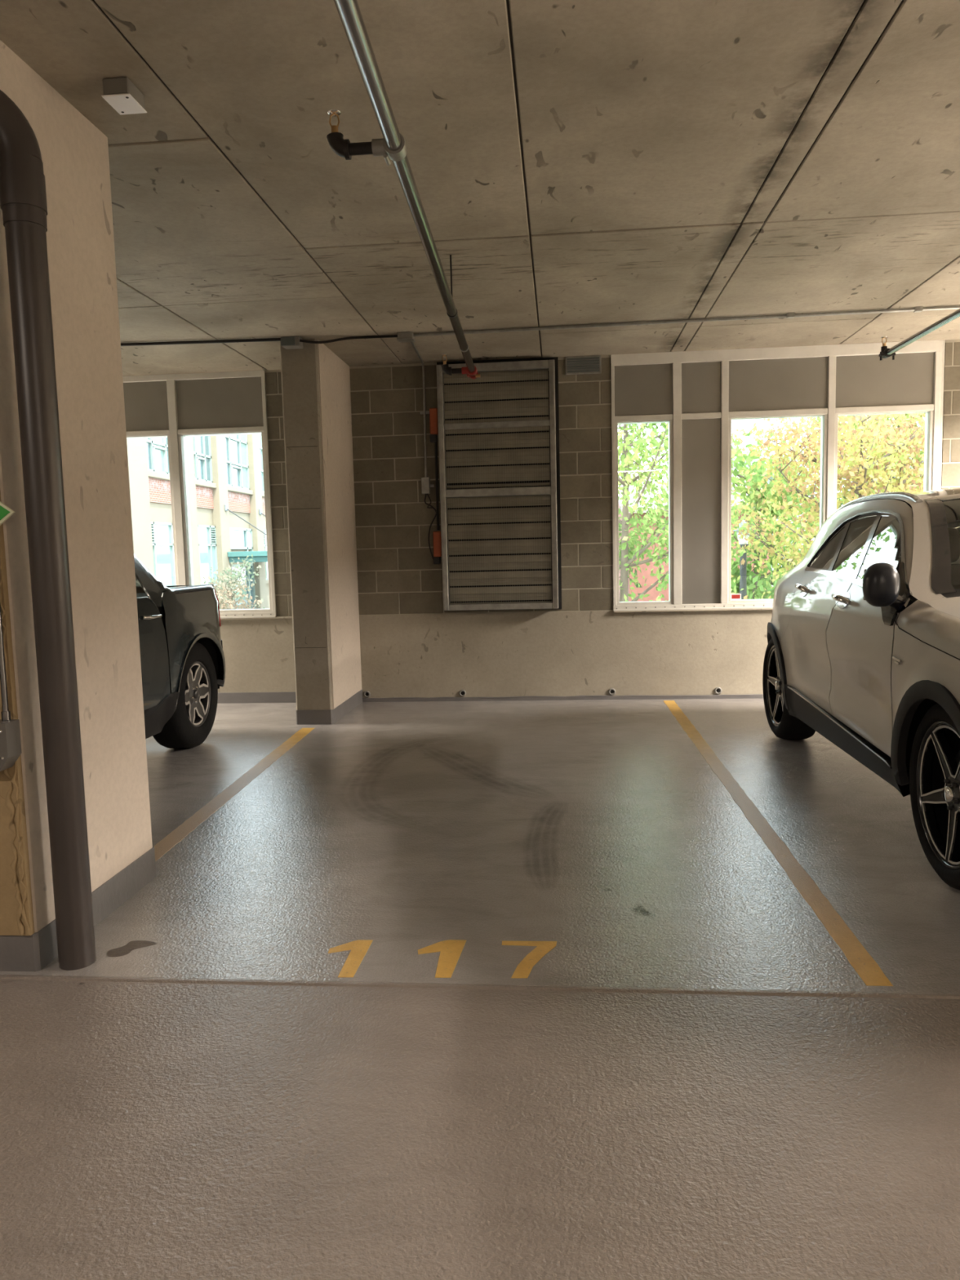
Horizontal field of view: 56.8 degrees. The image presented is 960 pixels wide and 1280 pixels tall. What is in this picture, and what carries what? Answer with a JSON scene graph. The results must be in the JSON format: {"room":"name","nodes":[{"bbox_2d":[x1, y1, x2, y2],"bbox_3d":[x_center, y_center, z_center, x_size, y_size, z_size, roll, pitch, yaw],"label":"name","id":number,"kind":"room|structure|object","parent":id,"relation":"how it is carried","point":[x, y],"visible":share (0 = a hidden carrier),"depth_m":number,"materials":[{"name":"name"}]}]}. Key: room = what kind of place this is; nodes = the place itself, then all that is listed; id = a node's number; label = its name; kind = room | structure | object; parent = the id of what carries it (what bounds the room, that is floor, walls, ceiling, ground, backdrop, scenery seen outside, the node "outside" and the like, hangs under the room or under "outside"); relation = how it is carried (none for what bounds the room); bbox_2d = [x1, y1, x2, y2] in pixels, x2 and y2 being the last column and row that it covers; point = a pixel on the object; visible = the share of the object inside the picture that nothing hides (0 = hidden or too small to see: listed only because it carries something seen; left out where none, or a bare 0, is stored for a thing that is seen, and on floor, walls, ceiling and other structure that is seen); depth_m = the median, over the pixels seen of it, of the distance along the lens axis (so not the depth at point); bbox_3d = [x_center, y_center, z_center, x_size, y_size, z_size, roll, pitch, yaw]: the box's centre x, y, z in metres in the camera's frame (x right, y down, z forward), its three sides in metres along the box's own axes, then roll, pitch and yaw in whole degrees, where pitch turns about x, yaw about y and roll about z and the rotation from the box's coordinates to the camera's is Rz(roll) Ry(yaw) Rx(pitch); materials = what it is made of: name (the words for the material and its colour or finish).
{"room":"parking garage","nodes":[
{"label":"parking garage","id":0,"kind":"room"},
{"bbox_2d":[0,697,959,1279],"bbox_3d":[0.237,1.220,2.377,14.400,0.202,11.704,-1,6,5],"label":"floor","id":1,"kind":"structure","parent":0,"point":[704,1084],"depth_m":2.56,"materials":[{"name":"grey concrete"}]},
{"bbox_2d":[0,40,155,971],"bbox_3d":[-1.745,-0.438,3.253,0.556,3.023,0.908,-1,6,5],"label":"column","id":2,"kind":"structure","parent":1,"relation":"on","point":[80,239],"depth_m":3.27,"materials":[{"name":"concrete"}]},
{"bbox_2d":[0,602,11,721],"bbox_3d":[-1.525,-0.038,2.813,0.027,0.595,0.028,-1,6,5],"label":"conduit","id":3,"kind":"object","parent":2,"relation":"attached to","point":[6,713],"visible":1,"depth_m":2.82,"materials":[{"name":"metal"}]},
{"bbox_2d":[0,501,15,525],"bbox_3d":[-1.626,-0.397,2.795,0.343,0.102,0.022,-1,6,5],"label":"sign","id":4,"kind":"object","parent":2,"relation":"attached to","point":[6,512],"visible":1,"depth_m":2.77,"materials":[{"name":"green plastic"}]},
{"bbox_2d":[0,719,22,771],"bbox_3d":[-1.564,0.338,2.834,0.157,0.155,0.076,-1,6,5],"label":"electrical box","id":5,"kind":"object","parent":2,"relation":"attached to","point":[10,732],"visible":1,"depth_m":2.81,"materials":[{"name":"silver metal"}]},
{"bbox_2d":[0,89,96,970],"bbox_3d":[-1.740,-0.287,2.665,0.936,2.840,0.140,-5,7,-31],"label":"drain pipe","id":6,"kind":"object","parent":2,"relation":"attached to","point":[23,193],"visible":1,"depth_m":2.83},
{"bbox_2d":[106,940,156,956],"bbox_3d":[-1.223,1.082,3.112,0.151,0.001,0.135,-1,6,5],"label":"wet patch","id":7,"kind":"object","parent":1,"relation":"on","point":[131,945],"visible":1,"depth_m":3.12,"materials":[{"name":"grey liquid"}]},
{"bbox_2d":[133,553,225,748],"bbox_3d":[-3.082,0.106,4.695,2.171,1.721,4.830,-1,6,5],"label":"pickup truck","id":8,"kind":"object","parent":1,"relation":"on","point":[183,660],"visible":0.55,"depth_m":6.06,"materials":[{"name":"grey paint"}]},
{"bbox_2d":[213,589,221,626],"bbox_3d":[-2.043,-0.256,6.860,0.042,0.296,0.145,-5,7,-29],"label":"tail lamp","id":9,"kind":"object","parent":8,"relation":"attached to","point":[214,589],"depth_m":6.81,"materials":[{"name":"red plastic"}]},
{"bbox_2d":[154,728,314,861],"bbox_3d":[-1.438,0.856,5.421,0.108,0.001,3.196,-1,6,3],"label":"parking line","id":10,"kind":"object","parent":1,"relation":"on","point":[162,847],"visible":0.88,"depth_m":5.03,"materials":[{"name":"yellow paint"}]},
{"bbox_2d":[279,338,362,724],"bbox_3d":[-1.320,-0.878,7.530,0.315,3.023,1.076,-1,6,5],"label":"column","id":11,"kind":"structure","parent":1,"relation":"on","point":[316,381],"depth_m":7.09,"materials":[{"name":"concrete"}]},
{"bbox_2d":[280,336,303,349],"bbox_3d":[-1.440,-2.280,6.803,0.143,0.073,0.114,-1,6,5],"label":"junction box","id":12,"kind":"object","parent":11,"relation":"attached to","point":[286,342],"visible":0.99,"depth_m":6.75,"materials":[{"name":"grey plastic"}]},
{"bbox_2d":[328,939,556,977],"bbox_3d":[-0.136,1.069,2.979,0.785,0.001,0.289,-1,6,5],"label":"parking space number","id":13,"kind":"object","parent":1,"relation":"on","point":[450,950],"visible":1,"depth_m":3.01,"materials":[{"name":"yellow paint"}]},
{"bbox_2d":[663,700,893,986],"bbox_3d":[1.447,0.798,5.285,0.099,0.001,5.170,-1,6,5],"label":"parking line","id":14,"kind":"object","parent":1,"relation":"on","point":[860,960],"visible":1,"depth_m":3.68,"materials":[{"name":"yellow paint"}]},
{"bbox_2d":[762,487,959,889],"bbox_3d":[2.798,0.006,4.617,2.120,1.646,4.788,-1,6,3],"label":"car","id":15,"kind":"object","parent":1,"relation":"on","point":[862,653],"visible":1,"depth_m":4.23,"materials":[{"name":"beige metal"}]},
{"bbox_2d":[862,562,899,606],"bbox_3d":[1.772,-0.243,3.913,0.152,0.196,0.120,-1,6,5],"label":"mirror","id":16,"kind":"object","parent":15,"relation":"attached to","point":[881,580],"depth_m":3.87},
{"bbox_2d":[0,0,959,376],"bbox_3d":[0.158,-1.978,2.056,14.400,0.203,11.704,-1,6,5],"label":"ceiling","id":17,"kind":"structure","parent":0,"point":[573,162],"depth_m":3.90,"materials":[{"name":"concrete"}]},
{"bbox_2d":[101,76,146,115],"bbox_3d":[-1.257,-1.921,3.134,0.103,0.063,0.135,-1,6,5],"label":"junction box","id":18,"kind":"object","parent":17,"relation":"attached to","point":[120,93],"visible":1,"depth_m":3.10,"materials":[{"name":"grey plastic"}]},
{"bbox_2d":[120,337,280,346],"bbox_3d":[-3.049,-2.258,6.816,3.155,0.022,0.023,-1,6,2],"label":"conduit","id":19,"kind":"object","parent":17,"relation":"attached to","point":[265,339],"visible":0.68,"depth_m":6.78,"materials":[{"name":"black metal"}]},
{"bbox_2d":[299,334,397,343],"bbox_3d":[-0.992,-2.296,6.773,0.767,0.049,0.059,-1,6,0],"label":"cable","id":20,"kind":"object","parent":17,"relation":"attached to","point":[386,335],"visible":1,"depth_m":6.78,"materials":[{"name":"black rubber"}]},
{"bbox_2d":[326,0,480,379],"bbox_3d":[-0.344,-1.846,3.650,0.286,0.360,6.354,-1,6,4],"label":"pipe","id":21,"kind":"object","parent":17,"relation":"attached to","point":[393,145],"visible":1,"depth_m":2.95,"materials":[{"name":"metal"}]},
{"bbox_2d":[396,331,415,342],"bbox_3d":[-0.563,-2.305,6.748,0.123,0.055,0.110,-1,6,5],"label":"junction box","id":22,"kind":"object","parent":17,"relation":"attached to","point":[406,336],"visible":1,"depth_m":6.70,"materials":[{"name":"grey plastic"}]},
{"bbox_2d":[413,306,959,337],"bbox_3d":[2.815,-2.364,6.387,6.691,0.032,0.053,-1,6,6],"label":"conduit","id":23,"kind":"object","parent":17,"relation":"attached to","point":[917,308],"visible":1,"depth_m":6.50,"materials":[{"name":"metal"}]},
{"bbox_2d":[879,308,959,360],"bbox_3d":[2.947,-2.050,5.332,0.110,0.174,2.711,-1,6,4],"label":"pipe","id":24,"kind":"object","parent":17,"relation":"attached to","point":[885,353],"visible":1,"depth_m":6.11,"materials":[{"name":"metal"}]},
{"bbox_2d":[217,339,959,697],"bbox_3d":[0.715,-0.972,7.944,14.400,3.028,0.162,-1,6,5],"label":"wall","id":25,"kind":"structure","parent":0,"point":[410,646],"depth_m":7.95,"materials":[{"name":"concrete"}]},
{"bbox_2d":[122,369,276,618],"bbox_3d":[-3.884,-1.288,8.296,3.988,2.223,0.162,-1,6,5],"label":"window","id":26,"kind":"structure","parent":25,"relation":"in","point":[175,407],"depth_m":8.07,"materials":[{"name":"white metal"}]},
{"bbox_2d":[220,616,292,619],"bbox_3d":[-3.920,-0.172,8.354,5.070,0.016,0.040,-1,6,5],"label":"window sill","id":27,"kind":"structure","parent":25,"relation":"attached to","point":[288,617],"depth_m":8.16,"materials":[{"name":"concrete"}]},
{"bbox_2d":[217,692,296,703],"bbox_3d":[-3.907,0.565,8.435,5.059,0.100,0.008,-1,6,5],"label":"baseboard","id":28,"kind":"structure","parent":25,"relation":"attached to","point":[223,697],"depth_m":8.26,"materials":[{"name":"grey paint"}]},
{"bbox_2d":[363,690,370,697],"bbox_3d":[-1.039,0.499,8.166,0.066,0.065,0.015,-1,6,5],"label":"weep hole","id":29,"kind":"object","parent":25,"relation":"attached to","point":[366,694],"visible":1,"depth_m":8.16,"materials":[{"name":"grey plastic"}]},
{"bbox_2d":[409,342,429,477],"bbox_3d":[-0.516,-1.889,7.357,0.115,0.991,1.030,-1,6,5],"label":"conduit","id":30,"kind":"object","parent":25,"relation":"attached to","point":[424,412],"visible":0.81,"depth_m":7.83,"materials":[{"name":"metal"}]},
{"bbox_2d":[421,476,434,493],"bbox_3d":[-0.464,-1.374,7.899,0.108,0.145,0.059,-1,6,5],"label":"junction box","id":31,"kind":"object","parent":25,"relation":"attached to","point":[425,482],"visible":1,"depth_m":7.87,"materials":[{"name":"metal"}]},
{"bbox_2d":[424,493,439,564],"bbox_3d":[-0.430,-0.988,7.912,0.125,0.632,0.026,0,6,18],"label":"cable","id":32,"kind":"object","parent":31,"relation":"hanging from","point":[428,504],"visible":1,"depth_m":7.90,"materials":[{"name":"black plastic"}]},
{"bbox_2d":[458,689,466,697],"bbox_3d":[-0.158,0.485,8.085,0.066,0.065,0.015,-1,6,5],"label":"weep hole","id":33,"kind":"object","parent":25,"relation":"attached to","point":[462,693],"visible":1,"depth_m":8.08,"materials":[{"name":"grey plastic"}]},
{"bbox_2d":[429,356,561,611],"bbox_3d":[0.135,-1.352,7.805,1.132,2.195,0.143,-1,6,5],"label":"louvered vent","id":34,"kind":"object","parent":25,"relation":"attached to","point":[498,542],"visible":0.95,"depth_m":7.78,"materials":[{"name":"metal"}]},
{"bbox_2d":[362,693,763,702],"bbox_3d":[3.465,0.480,7.758,9.145,0.040,0.020,-1,6,5],"label":"baseboard","id":35,"kind":"structure","parent":25,"relation":"attached to","point":[754,695],"depth_m":8.00,"materials":[{"name":"grey paint"}]},
{"bbox_2d":[564,355,601,374],"bbox_3d":[0.894,-2.384,7.691,0.310,0.154,0.022,-1,6,5],"label":"air vent","id":36,"kind":"object","parent":25,"relation":"in","point":[575,365],"visible":1,"depth_m":7.68,"materials":[{"name":"metal"}]},
{"bbox_2d":[608,688,615,695],"bbox_3d":[1.185,0.464,7.962,0.066,0.065,0.015,-1,6,5],"label":"weep hole","id":37,"kind":"object","parent":25,"relation":"attached to","point":[611,691],"visible":1,"depth_m":7.96,"materials":[{"name":"grey plastic"}]},
{"bbox_2d":[613,608,772,613],"bbox_3d":[2.565,-0.271,7.756,2.773,0.014,0.044,-1,6,5],"label":"trim","id":38,"kind":"structure","parent":25,"relation":"attached to","point":[760,608],"depth_m":7.80,"materials":[{"name":"metal"}]},
{"bbox_2d":[714,687,721,694],"bbox_3d":[2.114,0.450,7.877,0.066,0.065,0.015,-1,6,5],"label":"weep hole","id":39,"kind":"object","parent":25,"relation":"attached to","point":[717,691],"visible":1,"depth_m":7.87,"materials":[{"name":"grey plastic"}]},
{"bbox_2d":[610,339,940,611],"bbox_3d":[2.521,-1.388,7.707,2.728,2.223,0.162,-1,6,5],"label":"window","id":40,"kind":"structure","parent":25,"relation":"in","point":[699,394],"depth_m":7.64,"materials":[{"name":"grey metal"}]},
{"bbox_2d":[730,593,741,599],"bbox_3d":[2.257,-0.382,7.830,0.090,0.049,0.006,-1,6,5],"label":"window sticker","id":41,"kind":"object","parent":40,"relation":"attached to","point":[738,596],"visible":1,"depth_m":7.83,"materials":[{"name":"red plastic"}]},
{"bbox_2d":[936,339,945,489],"bbox_3d":[3.902,-1.413,7.594,0.045,2.218,0.134,-1,6,5],"label":"trim","id":42,"kind":"structure","parent":25,"relation":"attached to","point":[942,342],"depth_m":7.48,"materials":[{"name":"white"}]},
{"label":"outside","id":43,"kind":"structure","parent":0,"visible":0},
{"bbox_3d":[4.472,-1.954,48.980,120.000,0.200,81.746,-1,6,5],"label":"ground","id":44,"kind":"structure","parent":43,"visible":0},
{"bbox_2d":[126,433,270,608],"bbox_3d":[-13.226,-6.338,42.935,6.000,10.600,40.000,-1,6,5],"label":"apartment building","id":45,"kind":"structure","parent":44,"relation":"on","point":[223,469],"depth_m":36.21,"materials":[{"name":"brick"}]},
{"bbox_2d":[224,504,267,562],"bbox_3d":[-9.000,-4.734,39.538,3.012,2.440,4.700,-1,6,5],"label":"canopy","id":46,"kind":"object","parent":45,"relation":"attached to","point":[258,556],"visible":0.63,"depth_m":37.46,"materials":[{"name":"teal metal"}]},
{"bbox_2d":[247,530,250,546],"bbox_3d":[-10.703,-4.639,40.918,0.060,0.800,0.550,-1,6,5],"label":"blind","id":47,"kind":"object","parent":45,"relation":"hanging from","point":[248,531],"depth_m":40.98,"materials":[{"name":"white"}]},
{"bbox_2d":[617,470,770,601],"bbox_3d":[6.411,-2.697,28.414,4.290,5.290,8.440,-1,6,5],"label":"brick house","id":48,"kind":"structure","parent":44,"relation":"on","point":[651,580],"depth_m":24.64,"materials":[{"name":"red brick"}]},
{"bbox_2d":[733,518,751,599],"bbox_3d":[4.360,-0.325,14.712,0.340,3.410,0.340,-1,6,5],"label":"lamp post","id":49,"kind":"object","parent":44,"relation":"on","point":[743,580],"visible":0.27,"depth_m":14.58,"materials":[{"name":"grey metal"}]},
{"bbox_2d":[651,417,844,600],"bbox_3d":[6.371,-2.449,20.387,5.042,6.416,4.410,-1,6,5],"label":"tree","id":50,"kind":"object","parent":44,"relation":"on","point":[756,582],"visible":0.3,"depth_m":19.72,"materials":[{"name":"green plant"}]},
{"bbox_2d":[732,455,808,586],"bbox_3d":[12.696,-5.069,41.733,3.840,7.040,6.440,-1,6,5],"label":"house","id":51,"kind":"structure","parent":44,"relation":"on","point":[761,456],"depth_m":39.22,"materials":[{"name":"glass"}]},
{"bbox_2d":[804,484,864,542],"bbox_3d":[16.181,-4.643,41.738,4.831,6.028,4.223,2,7,34],"label":"tree","id":52,"kind":"object","parent":44,"relation":"on","point":[844,497],"visible":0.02,"depth_m":41.27,"materials":[{"name":"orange plant"}]},
{"bbox_2d":[780,413,925,519],"bbox_3d":[7.650,-2.416,15.721,4.723,7.234,5.429,0,6,17],"label":"tree","id":53,"kind":"object","parent":44,"relation":"on","point":[819,419],"visible":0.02,"depth_m":15.56,"materials":[{"name":"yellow plant"}]},
{"bbox_2d":[855,449,923,496],"bbox_3d":[21.140,-5.500,42.440,4.940,7.340,7.440,-1,6,5],"label":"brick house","id":54,"kind":"structure","parent":44,"relation":"on","point":[878,490],"depth_m":41.09,"materials":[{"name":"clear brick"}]},
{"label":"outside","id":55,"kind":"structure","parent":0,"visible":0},
{"bbox_3d":[1.165,1.854,11.265,27.800,0.120,5.646,-1,6,5],"label":"pavement","id":56,"kind":"object","parent":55,"visible":0},
{"bbox_2d":[617,422,772,601],"bbox_3d":[2.133,-1.850,13.106,3.942,6.882,4.835,3,7,35],"label":"tree","id":57,"kind":"object","parent":56,"relation":"on","point":[629,461],"visible":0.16,"depth_m":12.47,"materials":[{"name":"green plant"}]},
{"bbox_2d":[730,413,925,599],"bbox_3d":[5.652,-1.360,13.111,5.073,5.734,4.855,-1,6,5],"label":"tree","id":58,"kind":"object","parent":56,"relation":"on","point":[847,469],"visible":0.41,"depth_m":12.83,"materials":[{"name":"green plant"}]},
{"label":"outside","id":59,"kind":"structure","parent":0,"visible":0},
{"bbox_3d":[-2.539,-0.683,37.503,15.900,0.110,46.000,-1,6,5],"label":"street","id":60,"kind":"object","parent":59,"visible":0},
{"bbox_2d":[194,554,266,609],"bbox_3d":[-7.070,-0.853,24.703,2.248,3.052,2.450,-1,6,5],"label":"shrub","id":61,"kind":"object","parent":60,"relation":"on","point":[232,584],"visible":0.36,"depth_m":24.65,"materials":[{"name":"green plant"}]},
{"bbox_2d":[618,423,661,595],"bbox_3d":[1.887,-2.776,23.585,4.431,6.656,4.410,-3,6,-17],"label":"tree","id":62,"kind":"object","parent":60,"relation":"on","point":[629,424],"visible":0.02,"depth_m":22.96,"materials":[{"name":"green plant"}]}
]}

